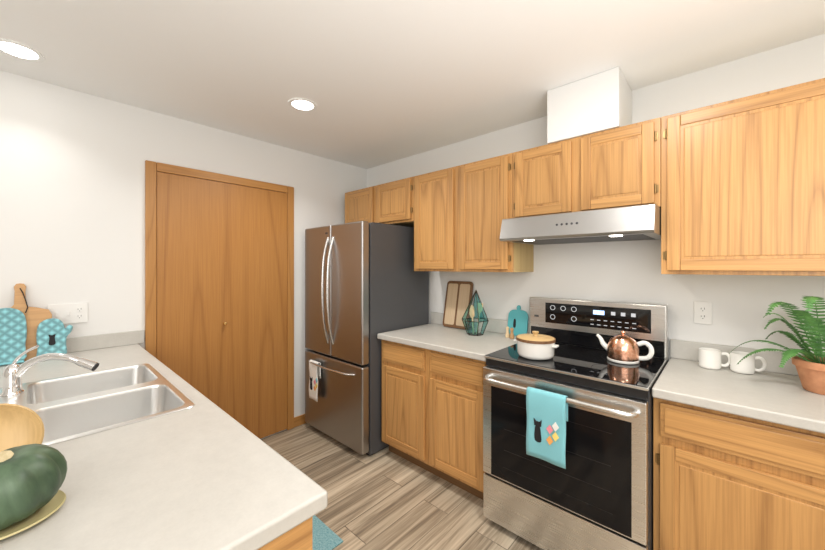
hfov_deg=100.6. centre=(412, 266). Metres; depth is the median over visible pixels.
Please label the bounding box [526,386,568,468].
towel
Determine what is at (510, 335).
shakers
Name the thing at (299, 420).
baseboard
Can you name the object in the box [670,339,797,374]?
backsplash
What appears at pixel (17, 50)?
recessed light
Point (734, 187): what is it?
upper cabinet
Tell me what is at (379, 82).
ceiling
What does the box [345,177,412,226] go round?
upper cabinet
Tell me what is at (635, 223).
range hood
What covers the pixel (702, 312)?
electrical outlet
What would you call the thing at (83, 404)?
sink
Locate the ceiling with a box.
[0,0,824,168]
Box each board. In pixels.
[0,283,72,365]
[443,281,473,329]
[508,305,528,335]
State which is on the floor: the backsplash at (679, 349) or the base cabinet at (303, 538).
the base cabinet at (303, 538)
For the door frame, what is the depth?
2.37 m
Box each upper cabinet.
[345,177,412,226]
[409,153,533,271]
[513,116,664,217]
[661,78,824,275]
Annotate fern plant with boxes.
[730,296,824,394]
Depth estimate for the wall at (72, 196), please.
2.08 m
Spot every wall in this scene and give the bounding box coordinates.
[0,70,366,438]
[367,34,824,360]
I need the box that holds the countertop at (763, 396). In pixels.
[652,359,824,434]
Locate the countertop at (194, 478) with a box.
[0,342,327,549]
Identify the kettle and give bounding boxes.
[596,331,653,364]
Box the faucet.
[0,345,99,397]
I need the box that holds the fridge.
[305,221,428,455]
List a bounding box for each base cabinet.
[268,518,312,549]
[377,312,529,499]
[653,399,824,549]
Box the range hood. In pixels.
[500,204,660,244]
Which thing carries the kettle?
on the stove
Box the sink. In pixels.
[0,362,199,445]
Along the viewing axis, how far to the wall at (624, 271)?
1.92 m
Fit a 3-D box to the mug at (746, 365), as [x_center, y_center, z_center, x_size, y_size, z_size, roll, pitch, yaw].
[1.562,0.451,1.595,0.125,0.089,0.086,0,0,37]
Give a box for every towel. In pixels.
[308,359,321,401]
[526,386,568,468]
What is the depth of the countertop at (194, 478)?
0.77 m
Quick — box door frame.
[145,160,293,429]
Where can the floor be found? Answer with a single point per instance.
(385, 499)
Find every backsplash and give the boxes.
[66,330,143,349]
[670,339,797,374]
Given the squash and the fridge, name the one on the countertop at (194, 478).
the squash
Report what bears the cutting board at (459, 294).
on the base cabinet at (432, 397)
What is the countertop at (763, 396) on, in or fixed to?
on the base cabinet at (738, 461)
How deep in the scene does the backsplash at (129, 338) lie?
2.09 m
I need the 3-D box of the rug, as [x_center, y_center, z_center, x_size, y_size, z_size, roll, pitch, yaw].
[-0.844,1.406,1.816,0.810,0.008,0.570,0,0,42]
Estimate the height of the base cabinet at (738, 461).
0.874 m
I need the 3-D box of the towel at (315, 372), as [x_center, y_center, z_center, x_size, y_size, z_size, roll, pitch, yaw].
[-0.803,0.938,2.824,0.136,0.317,0.043,0,0,42]
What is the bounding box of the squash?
[0,418,66,539]
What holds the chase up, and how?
attached to the ceiling
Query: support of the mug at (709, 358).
on the countertop at (763, 396)
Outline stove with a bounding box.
[483,296,667,549]
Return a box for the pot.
[514,331,558,359]
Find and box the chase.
[547,67,631,143]
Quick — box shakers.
[505,327,513,338]
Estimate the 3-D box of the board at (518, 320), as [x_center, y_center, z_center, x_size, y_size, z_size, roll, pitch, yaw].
[0.755,0.386,2.452,0.150,0.219,0.013,0,-9,42]
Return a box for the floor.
[261,423,542,549]
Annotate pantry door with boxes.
[157,172,286,438]
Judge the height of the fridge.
1.742 m
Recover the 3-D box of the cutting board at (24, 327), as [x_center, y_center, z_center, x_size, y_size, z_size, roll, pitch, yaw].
[-2.038,0.292,1.804,0.066,0.424,0.352,-17,-12,41]
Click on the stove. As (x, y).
(568, 446)
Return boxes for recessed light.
[0,38,44,62]
[288,98,316,111]
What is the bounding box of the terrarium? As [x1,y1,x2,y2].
[462,290,488,335]
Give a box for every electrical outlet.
[48,302,87,323]
[694,301,711,324]
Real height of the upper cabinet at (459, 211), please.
0.754 m
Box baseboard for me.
[294,414,305,426]
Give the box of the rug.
[313,515,342,549]
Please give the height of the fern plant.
0.387 m
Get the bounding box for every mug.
[698,348,729,369]
[730,351,766,373]
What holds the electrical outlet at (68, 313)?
attached to the wall at (72, 196)
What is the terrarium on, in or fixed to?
on the base cabinet at (432, 397)
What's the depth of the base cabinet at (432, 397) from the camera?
2.25 m
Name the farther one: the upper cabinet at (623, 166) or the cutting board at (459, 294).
the cutting board at (459, 294)
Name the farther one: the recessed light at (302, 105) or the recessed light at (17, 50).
the recessed light at (302, 105)
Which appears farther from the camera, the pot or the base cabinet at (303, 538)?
the pot
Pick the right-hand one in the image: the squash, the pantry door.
the pantry door

